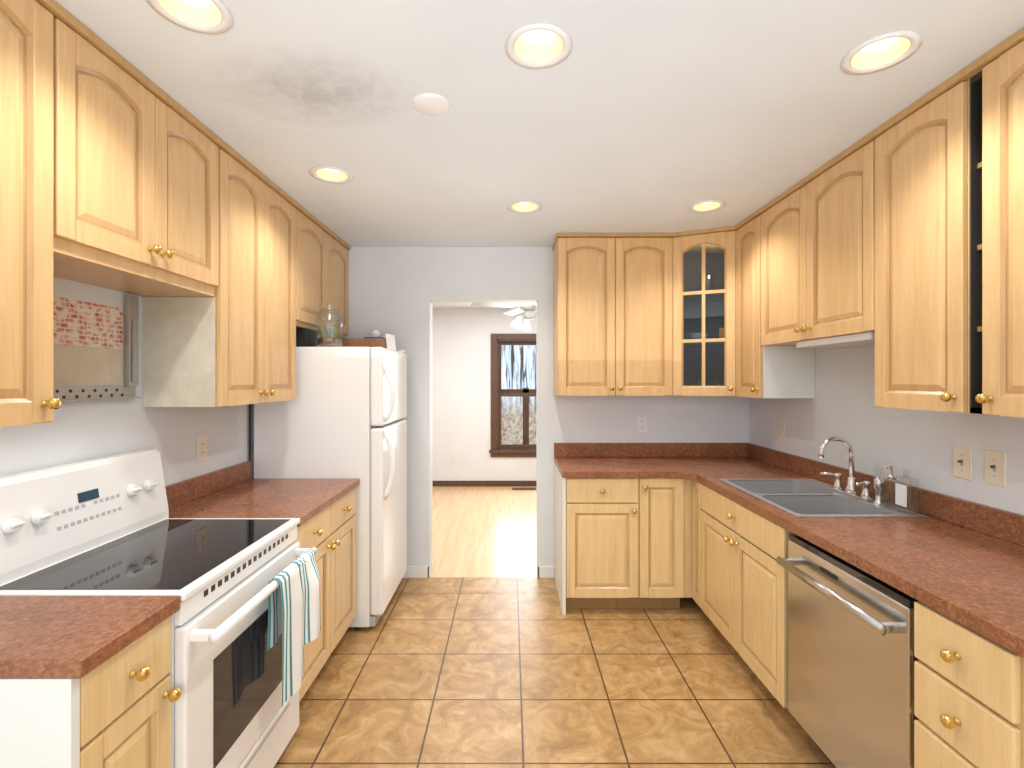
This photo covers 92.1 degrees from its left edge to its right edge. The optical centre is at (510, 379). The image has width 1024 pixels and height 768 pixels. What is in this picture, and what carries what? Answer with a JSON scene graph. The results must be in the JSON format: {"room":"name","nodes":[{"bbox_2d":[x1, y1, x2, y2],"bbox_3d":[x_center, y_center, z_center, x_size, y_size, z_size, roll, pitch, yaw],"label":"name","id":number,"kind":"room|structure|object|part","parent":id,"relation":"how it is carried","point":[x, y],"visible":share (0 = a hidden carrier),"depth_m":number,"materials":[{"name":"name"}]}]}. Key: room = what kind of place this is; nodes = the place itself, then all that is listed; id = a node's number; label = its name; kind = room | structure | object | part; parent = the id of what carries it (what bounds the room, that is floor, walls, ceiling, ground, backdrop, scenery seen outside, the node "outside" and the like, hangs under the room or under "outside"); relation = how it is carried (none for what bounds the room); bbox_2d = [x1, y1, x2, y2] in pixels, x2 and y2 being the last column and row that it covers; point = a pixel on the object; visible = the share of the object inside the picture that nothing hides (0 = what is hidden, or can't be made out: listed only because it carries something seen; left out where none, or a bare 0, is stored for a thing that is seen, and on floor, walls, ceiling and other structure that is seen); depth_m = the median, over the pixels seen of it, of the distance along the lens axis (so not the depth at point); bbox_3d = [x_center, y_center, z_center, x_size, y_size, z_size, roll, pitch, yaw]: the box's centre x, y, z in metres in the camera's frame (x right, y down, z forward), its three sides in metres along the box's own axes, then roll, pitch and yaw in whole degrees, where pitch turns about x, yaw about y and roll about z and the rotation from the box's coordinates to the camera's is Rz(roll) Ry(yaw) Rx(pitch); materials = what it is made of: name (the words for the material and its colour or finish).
{"room":"kitchen","nodes":[
{"label":"kitchen","id":0,"kind":"room"},
{"bbox_2d":[0,276,253,485],"bbox_3d":[-1.570,0.238,1.192,0.100,2.455,5.185,0,0,0],"label":"wall","id":1,"kind":"structure","parent":0,"point":[78,431],"depth_m":1.94,"materials":[{"name":"paint"}]},
{"bbox_2d":[0,0,61,426],"bbox_3d":[-1.340,-0.426,1.097,0.356,1.075,0.405,0,0,0],"label":"upper cabinet","id":2,"kind":"object","parent":1,"relation":"attached to","point":[26,212],"visible":1,"depth_m":1.23,"materials":[{"name":"brown wood"}]},
{"bbox_2d":[53,296,122,385],"bbox_3d":[-1.518,-0.129,1.623,0.002,0.300,0.615,0,0,0],"label":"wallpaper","id":3,"kind":"object","parent":1,"relation":"attached to","point":[87,326],"visible":0.56,"depth_m":1.76},
{"bbox_2d":[53,18,218,296],"bbox_3d":[-1.340,-0.654,1.669,0.356,0.620,0.729,0,0,0],"label":"upper cabinet","id":4,"kind":"object","parent":1,"relation":"attached to","point":[135,187],"visible":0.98,"depth_m":1.56,"materials":[{"name":"brown wood"}]},
{"bbox_2d":[53,295,141,400],"bbox_3d":[-1.502,-0.132,1.654,0.030,0.405,0.672,0,0,0],"label":"microwave","id":5,"kind":"object","parent":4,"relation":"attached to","point":[131,352],"visible":0.85,"depth_m":1.94,"materials":[{"name":"grey metal"}]},
{"bbox_2d":[35,0,350,249],"bbox_3d":[-1.351,-0.977,2.279,0.333,0.024,2.767,0,0,0],"label":"crown molding","id":6,"kind":"structure","parent":1,"relation":"attached to","point":[64,16],"depth_m":1.68,"materials":[{"name":"brown wood"}]},
{"bbox_2d":[197,435,206,461],"bbox_3d":[-1.515,0.337,2.424,0.008,0.124,0.078,0,0,0],"label":"electrical outlet","id":7,"kind":"object","parent":1,"relation":"attached to","point":[201,448],"visible":1,"depth_m":2.42,"materials":[{"name":"beige plastic"}]},
{"bbox_2d":[165,461,250,508],"bbox_3d":[-1.508,0.517,1.923,0.020,0.102,1.850,0,0,0],"label":"backsplash","id":8,"kind":"structure","parent":1,"relation":"attached to","point":[184,491],"depth_m":2.43,"materials":[{"name":"laminate"}]},
{"bbox_2d":[143,149,295,406],"bbox_3d":[-1.340,-0.426,2.400,0.356,1.075,0.728,0,0,0],"label":"upper cabinet","id":9,"kind":"object","parent":1,"relation":"attached to","point":[232,342],"visible":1,"depth_m":2.17,"materials":[{"name":"brown wood"}]},
{"bbox_2d":[296,209,348,337],"bbox_3d":[-1.340,-0.636,3.214,0.356,0.655,0.892,0,0,0],"label":"upper cabinet","id":10,"kind":"object","parent":1,"relation":"attached to","point":[322,268],"visible":0.54,"depth_m":3.09,"materials":[{"name":"brown wood"}]},
{"bbox_2d":[432,308,535,480],"bbox_3d":[0.000,0.238,6.895,6.600,2.455,0.150,0,0,0],"label":"wall","id":11,"kind":"structure","parent":0,"point":[461,383],"depth_m":6.82,"materials":[{"name":"paint"}]},
{"bbox_2d":[432,481,535,485],"bbox_3d":[0.000,1.429,6.813,6.600,0.075,0.014,0,0,0],"label":"baseboard","id":12,"kind":"structure","parent":11,"relation":"attached to","point":[483,483],"depth_m":6.81,"materials":[{"name":"brown wood"}]},
{"bbox_2d":[489,334,535,456],"bbox_3d":[0.295,0.213,6.870,1.180,1.705,0.200,0,0,0],"label":"window","id":13,"kind":"structure","parent":11,"relation":"in","point":[498,449],"depth_m":6.80,"materials":[{"name":"brown wood"}]},
{"bbox_2d":[317,247,748,575],"bbox_3d":[0.125,0.238,3.725,3.290,2.455,0.120,0,0,0],"label":"wall","id":14,"kind":"structure","parent":0,"point":[397,292],"depth_m":3.67,"materials":[{"name":"paint"}]},
{"bbox_2d":[403,566,553,577],"bbox_3d":[-0.249,1.423,3.718,1.142,0.085,0.134,0,0,0],"label":"baseboard","id":15,"kind":"structure","parent":14,"relation":"attached to","point":[424,571],"depth_m":3.65,"materials":[{"name":"white paint"}]},
{"bbox_2d":[553,238,672,395],"bbox_3d":[0.707,-0.429,3.475,0.779,1.070,0.376,0,0,0],"label":"upper cabinet","id":16,"kind":"object","parent":14,"relation":"attached to","point":[612,316],"visible":1,"depth_m":3.33,"materials":[{"name":"brown wood"}]},
{"bbox_2d":[637,416,646,432],"bbox_3d":[0.976,0.332,3.660,0.078,0.124,0.008,0,0,0],"label":"electrical outlet","id":17,"kind":"object","parent":14,"relation":"attached to","point":[641,424],"visible":1,"depth_m":3.66,"materials":[{"name":"white paint"}]},
{"bbox_2d":[552,226,733,249],"bbox_3d":[0.861,-0.977,3.409,1.110,0.024,0.508,0,0,0],"label":"crown molding","id":18,"kind":"structure","parent":14,"relation":"attached to","point":[728,228],"depth_m":3.31,"materials":[{"name":"brown wood"}]},
{"bbox_2d":[554,443,745,456],"bbox_3d":[1.026,0.517,3.652,1.410,0.102,0.020,0,0,0],"label":"backsplash","id":19,"kind":"structure","parent":14,"relation":"attached to","point":[560,449],"depth_m":3.64,"materials":[{"name":"laminate"}]},
{"bbox_2d":[673,231,735,395],"bbox_3d":[1.432,-0.429,3.405,0.673,1.070,0.516,0,0,0],"label":"upper cabinet","id":20,"kind":"object","parent":14,"relation":"attached to","point":[698,307],"visible":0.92,"depth_m":3.31,"materials":[{"name":"brown wood"}]},
{"bbox_2d":[690,333,707,338],"bbox_3d":[1.320,-0.290,3.460,0.114,0.070,0.114,0,0,0],"label":"bowls","id":21,"kind":"object","parent":20,"relation":"in","point":[694,335],"depth_m":3.42,"materials":[{"name":"grey"}]},
{"bbox_2d":[705,275,712,289],"bbox_3d":[1.370,-0.660,3.430,0.072,0.120,0.072,0,0,0],"label":"glasses","id":22,"kind":"object","parent":20,"relation":"in","point":[709,283],"depth_m":3.40,"materials":[{"name":"clear glass"}]},
{"bbox_2d":[712,378,721,385],"bbox_3d":[1.454,0.037,3.376,0.148,0.100,0.065,0,0,36],"label":"glass","id":23,"kind":"object","parent":20,"relation":"in","point":[714,380],"depth_m":3.39,"materials":[{"name":"clear glass"}]},
{"bbox_2d":[719,328,723,337],"bbox_3d":[1.470,-0.305,3.380,0.076,0.100,0.076,0,0,0],"label":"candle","id":24,"kind":"object","parent":20,"relation":"in","point":[722,331],"depth_m":3.36,"materials":[{"name":"orange wax"}]},
{"bbox_2d":[55,0,1023,307],"bbox_3d":[0.000,-1.074,2.785,6.600,0.170,8.370,0,0,0],"label":"ceiling","id":25,"kind":"structure","parent":0,"point":[643,116],"depth_m":1.73,"materials":[{"name":"paint"}]},
{"bbox_2d":[146,0,232,34],"bbox_3d":[-0.850,-1.028,1.307,0.200,0.091,0.200,0,0,0],"label":"recessed light","id":26,"kind":"object","parent":25,"relation":"in","point":[203,14],"visible":1,"depth_m":1.36,"materials":[{"name":"white paint"}]},
{"bbox_2d":[310,166,353,183],"bbox_3d":[-0.861,-1.028,2.376,0.200,0.091,0.200,0,0,0],"label":"recessed light","id":27,"kind":"object","parent":25,"relation":"in","point":[335,175],"visible":0.5,"depth_m":2.42,"materials":[{"name":"white paint"}]},
{"bbox_2d":[412,93,449,114],"bbox_3d":[-0.284,-0.983,1.764,0.132,0.012,0.132,0,0,0],"label":"smoke detector","id":28,"kind":"object","parent":25,"relation":"attached to","point":[430,104],"visible":0.98,"depth_m":1.75,"materials":[{"name":"white paint"}]},
{"bbox_2d":[470,303,535,330],"bbox_3d":[0.200,-0.758,5.200,0.986,0.460,0.986,0,0,23],"label":"ceiling fan","id":29,"kind":"object","parent":25,"relation":"hanging from","point":[528,309],"visible":0.58,"depth_m":5.13,"materials":[{"name":"grey"}]},
{"bbox_2d":[507,201,541,212],"bbox_3d":[0.080,-1.028,2.815,0.200,0.091,0.200,0,0,0],"label":"recessed light","id":30,"kind":"object","parent":25,"relation":"in","point":[525,206],"visible":0.58,"depth_m":2.87,"materials":[{"name":"white paint"}]},
{"bbox_2d":[505,23,571,68],"bbox_3d":[0.083,-1.028,1.464,0.200,0.091,0.200,0,0,0],"label":"recessed light","id":31,"kind":"object","parent":25,"relation":"in","point":[537,45],"visible":0.83,"depth_m":1.50,"materials":[{"name":"white paint"}]},
{"bbox_2d":[688,200,725,212],"bbox_3d":[1.114,-1.028,2.804,0.200,0.091,0.200,0,0,0],"label":"recessed light","id":32,"kind":"object","parent":25,"relation":"in","point":[705,205],"visible":0.52,"depth_m":2.85,"materials":[{"name":"white paint"}]},
{"bbox_2d":[840,31,922,74],"bbox_3d":[1.118,-1.028,1.494,0.200,0.091,0.200,0,0,0],"label":"recessed light","id":33,"kind":"object","parent":25,"relation":"in","point":[875,53],"visible":0.77,"depth_m":1.52,"materials":[{"name":"white paint"}]},
{"bbox_2d":[274,486,834,767],"bbox_3d":[0.000,1.516,2.785,6.600,0.100,8.370,0,0,0],"label":"floor","id":34,"kind":"structure","parent":0,"point":[477,672],"depth_m":2.39,"materials":[{"name":"tile"}]},
{"bbox_2d":[0,616,180,767],"bbox_3d":[-1.185,1.036,1.149,0.666,0.860,0.301,0,0,0],"label":"base cabinet","id":35,"kind":"object","parent":34,"relation":"on","point":[114,711],"visible":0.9,"depth_m":1.07,"materials":[{"name":"brown wood"}]},
{"bbox_2d":[0,596,179,678],"bbox_3d":[-1.194,0.587,1.150,0.648,0.038,0.304,0,0,0],"label":"countertop","id":36,"kind":"structure","parent":35,"relation":"on","point":[60,637],"depth_m":1.13,"materials":[{"name":"laminate"}]},
{"bbox_2d":[0,449,316,767],"bbox_3d":[-1.142,0.875,1.666,0.710,1.182,0.722,0,0,0],"label":"range","id":37,"kind":"object","parent":34,"relation":"on","point":[105,526],"visible":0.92,"depth_m":1.56,"materials":[{"name":"white metal"}]},
{"bbox_2d":[267,549,320,705],"bbox_3d":[-0.792,0.894,1.815,0.080,0.440,0.303,0,0,4],"label":"towel","id":38,"kind":"object","parent":37,"relation":"hanging from","point":[294,607],"visible":1,"depth_m":1.77,"materials":[{"name":"white fabric"}]},
{"bbox_2d":[296,488,355,701],"bbox_3d":[-1.185,1.036,2.439,0.666,0.860,0.814,0,0,0],"label":"base cabinet","id":39,"kind":"object","parent":34,"relation":"on","point":[329,533],"visible":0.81,"depth_m":2.45,"materials":[{"name":"brown wood"}]},
{"bbox_2d":[169,479,359,526],"bbox_3d":[-1.194,0.587,2.439,0.648,0.038,0.817,0,0,0],"label":"countertop","id":40,"kind":"structure","parent":39,"relation":"on","point":[304,500],"depth_m":2.35,"materials":[{"name":"laminate"}]},
{"bbox_2d":[249,347,406,629],"bbox_3d":[-1.097,0.627,3.195,0.833,1.677,0.694,0,0,0],"label":"refrigerator","id":41,"kind":"object","parent":34,"relation":"on","point":[343,415],"depth_m":2.86,"materials":[{"name":"white metal"}]},
{"bbox_3d":[-1.508,0.801,2.854,0.010,1.330,0.012,0,0,0],"label":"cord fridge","id":42,"kind":"part","parent":41,"relation":"part of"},
{"bbox_2d":[296,329,316,346],"bbox_3d":[-1.280,-0.246,2.980,0.160,0.105,0.160,0,0,0],"label":"radio","id":43,"kind":"object","parent":41,"relation":"on","point":[305,338],"visible":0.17,"depth_m":2.90,"materials":[{"name":"black plastic"}]},
{"bbox_2d":[315,301,343,346],"bbox_3d":[-1.095,-0.335,2.985,0.162,0.282,0.162,0,0,0],"label":"jar","id":44,"kind":"object","parent":41,"relation":"on","point":[329,336],"visible":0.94,"depth_m":2.94,"materials":[{"name":"clear glass"}]},
{"bbox_2d":[343,338,386,347],"bbox_3d":[-0.955,-0.231,3.255,0.250,0.075,0.150,0,0,0],"label":"box","id":45,"kind":"object","parent":41,"relation":"on","point":[364,342],"visible":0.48,"depth_m":3.18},
{"bbox_2d":[364,330,385,339],"bbox_3d":[-0.940,-0.271,3.430,0.120,0.155,0.140,0,0,0],"label":"tissue box","id":46,"kind":"object","parent":41,"relation":"on","point":[375,333],"visible":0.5,"depth_m":3.41,"materials":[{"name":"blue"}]},
{"bbox_2d":[385,334,395,350],"bbox_3d":[-0.809,-0.251,3.332,0.018,0.115,0.120,0,0,14],"label":"greeting card","id":47,"kind":"object","parent":41,"relation":"on","point":[390,341],"visible":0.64,"depth_m":3.33,"materials":[{"name":"white paper"}]},
{"bbox_2d":[512,488,535,489],"bbox_3d":[0.180,1.464,6.635,0.320,0.005,0.130,0,0,0],"label":"floor vent","id":48,"kind":"object","parent":34,"relation":"in","point":[523,488],"visible":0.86,"depth_m":6.62,"materials":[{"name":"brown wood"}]},
{"bbox_2d":[554,463,683,614],"bbox_3d":[0.705,1.036,3.350,0.761,0.860,0.625,0,0,0],"label":"base cabinet","id":49,"kind":"object","parent":34,"relation":"on","point":[618,542],"visible":1,"depth_m":3.08,"materials":[{"name":"brown wood"}]},
{"bbox_2d":[554,457,705,482],"bbox_3d":[0.710,0.587,3.234,0.780,0.038,0.860,0,0,0],"label":"countertop","id":50,"kind":"structure","parent":49,"relation":"on","point":[568,467],"depth_m":3.17,"materials":[{"name":"laminate"}]},
{"bbox_2d":[684,479,702,610],"bbox_3d":[1.429,1.036,3.308,0.679,0.860,0.711,0,0,0],"label":"base cabinet","id":51,"kind":"object","parent":34,"relation":"on","point":[692,508],"visible":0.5,"depth_m":3.10,"materials":[{"name":"brown wood"}]},
{"bbox_2d":[700,483,807,734],"bbox_3d":[1.430,1.036,2.494,0.676,0.860,0.908,0,0,0],"label":"base cabinet","id":52,"kind":"object","parent":34,"relation":"on","point":[743,590],"visible":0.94,"depth_m":2.35,"materials":[{"name":"brown wood"}]},
{"bbox_2d":[682,457,807,476],"bbox_3d":[1.460,0.587,3.234,0.480,0.038,0.860,0,0,0],"label":"countertop","id":53,"kind":"structure","parent":52,"relation":"on","point":[724,466],"depth_m":3.20,"materials":[{"name":"laminate"}]},
{"bbox_2d":[674,457,1023,656],"bbox_3d":[1.434,0.587,2.131,0.667,0.038,3.063,0,0,0],"label":"countertop","id":54,"kind":"structure","parent":52,"relation":"on","point":[970,578],"depth_m":1.59,"materials":[{"name":"laminate"}]},
{"bbox_2d":[719,479,927,516],"bbox_3d":[1.455,0.656,2.428,0.540,0.185,0.775,0,0,0],"label":"sink","id":55,"kind":"object","parent":54,"relation":"in","point":[805,498],"visible":0.48,"depth_m":2.41,"materials":[{"name":"metal"}]},
{"bbox_2d":[873,476,884,505],"bbox_3d":[1.665,0.499,2.231,0.042,0.127,0.041,0,0,0],"label":"sprayer","id":56,"kind":"object","parent":55,"relation":"on","point":[877,487],"visible":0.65,"depth_m":2.22,"materials":[{"name":"silver metal"}]},
{"bbox_2d":[881,466,902,508],"bbox_3d":[1.672,0.470,2.168,0.066,0.186,0.060,0,0,0],"label":"soap dispenser","id":57,"kind":"object","parent":55,"relation":"on","point":[891,476],"visible":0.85,"depth_m":2.17,"materials":[{"name":"clear glass"}]},
{"bbox_2d":[895,470,918,514],"bbox_3d":[1.679,0.472,2.092,0.050,0.180,0.080,0,0,0],"label":"soap bottle","id":58,"kind":"object","parent":55,"relation":"on","point":[901,491],"visible":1,"depth_m":2.09,"materials":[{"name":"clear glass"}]},
{"bbox_2d":[818,437,874,500],"bbox_3d":[1.603,0.420,2.416,0.190,0.286,0.281,0,0,0],"label":"faucet","id":59,"kind":"object","parent":54,"relation":"on","point":[851,489],"visible":0.96,"depth_m":2.40,"materials":[{"name":"silver metal"}]},
{"bbox_2d":[776,534,918,767],"bbox_3d":[1.404,1.038,1.705,0.672,0.856,0.616,0,0,0],"label":"dishwasher","id":60,"kind":"object","parent":34,"relation":"on","point":[852,658],"visible":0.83,"depth_m":1.64,"materials":[{"name":"silver metal"}]},
{"bbox_2d":[914,601,1023,767],"bbox_3d":[1.430,1.036,1.247,0.676,0.860,0.282,0,0,0],"label":"base cabinet","id":61,"kind":"object","parent":34,"relation":"on","point":[968,697],"visible":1,"depth_m":1.23,"materials":[{"name":"brown wood"}]},
{"bbox_2d":[749,346,1023,514],"bbox_3d":[1.820,0.238,1.192,0.100,2.455,5.185,0,0,0],"label":"wall","id":62,"kind":"structure","parent":0,"point":[919,444],"depth_m":2.37,"materials":[{"name":"paint"}]},
{"bbox_2d":[736,215,814,397],"bbox_3d":[1.589,-0.429,3.024,0.357,1.070,0.316,0,0,0],"label":"upper cabinet","id":63,"kind":"object","parent":62,"relation":"attached to","point":[775,371],"visible":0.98,"depth_m":2.91,"materials":[{"name":"brown wood"}]},
{"bbox_2d":[778,421,784,440],"bbox_3d":[1.765,0.330,3.218,0.008,0.124,0.078,0,0,0],"label":"electrical outlet","id":64,"kind":"object","parent":62,"relation":"attached to","point":[781,430],"visible":1,"depth_m":3.21,"materials":[{"name":"beige plastic"}]},
{"bbox_2d":[761,141,874,345],"bbox_3d":[1.589,-0.582,2.419,0.357,0.765,0.892,0,0,0],"label":"upper cabinet","id":65,"kind":"object","parent":62,"relation":"attached to","point":[818,257],"visible":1,"depth_m":2.29,"materials":[{"name":"brown wood"}]},
{"bbox_2d":[796,332,874,347],"bbox_3d":[1.617,-0.182,2.285,0.285,0.032,0.530,0,0,0],"label":"under-cabinet light","id":66,"kind":"object","parent":65,"relation":"attached to","point":[857,340],"visible":0.71,"depth_m":2.28,"materials":[{"name":"white paint"}]},
{"bbox_2d":[731,27,1023,230],"bbox_3d":[1.592,-0.977,2.397,0.352,0.024,2.533,0,0,0],"label":"crown molding","id":67,"kind":"structure","parent":62,"relation":"attached to","point":[971,70],"depth_m":1.78,"materials":[{"name":"brown wood"}]},
{"bbox_2d":[746,443,1023,545],"bbox_3d":[1.756,0.517,2.131,0.022,0.102,3.063,0,0,0],"label":"backsplash","id":68,"kind":"structure","parent":62,"relation":"attached to","point":[997,523],"depth_m":2.04,"materials":[{"name":"laminate"}]},
{"bbox_2d":[875,79,969,412],"bbox_3d":[1.589,-0.429,1.775,0.357,1.070,0.388,0,0,0],"label":"upper cabinet","id":69,"kind":"object","parent":62,"relation":"attached to","point":[922,258],"visible":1,"depth_m":1.73,"materials":[{"name":"brown wood"}]},
{"bbox_2d":[953,446,971,479],"bbox_3d":[1.760,0.323,1.929,0.018,0.124,0.078,0,0,0],"label":"light switch","id":70,"kind":"object","parent":62,"relation":"attached to","point":[962,462],"visible":1,"depth_m":1.93,"materials":[{"name":"beige plastic"}]},
{"bbox_2d":[970,71,981,413],"bbox_3d":[1.619,-0.429,1.551,0.299,1.070,0.052,0,0,0],"label":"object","id":71,"kind":"object","parent":62,"relation":"attached to","point":[975,236],"visible":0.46,"depth_m":1.57,"materials":[{"name":"brown wood"}]},
{"bbox_2d":[984,450,1005,486],"bbox_3d":[1.760,0.321,1.799,0.018,0.124,0.078,0,0,0],"label":"light switch","id":72,"kind":"object","parent":62,"relation":"attached to","point":[994,467],"visible":1,"depth_m":1.79,"materials":[{"name":"beige plastic"}]},
{"bbox_2d":[975,40,1023,417],"bbox_3d":[1.589,-0.429,1.325,0.357,1.070,0.392,0,0,0],"label":"upper cabinet","id":73,"kind":"object","parent":62,"relation":"attached to","point":[1002,394],"visible":0.98,"depth_m":1.46,"materials":[{"name":"brown wood"}]},
{"label":"outside","id":74,"kind":"structure","parent":0,"visible":0},
{"bbox_2d":[501,345,535,443],"bbox_3d":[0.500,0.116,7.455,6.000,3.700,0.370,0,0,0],"label":"window","id":75,"kind":"structure","parent":74,"point":[518,375],"depth_m":7.62,"materials":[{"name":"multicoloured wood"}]}
]}

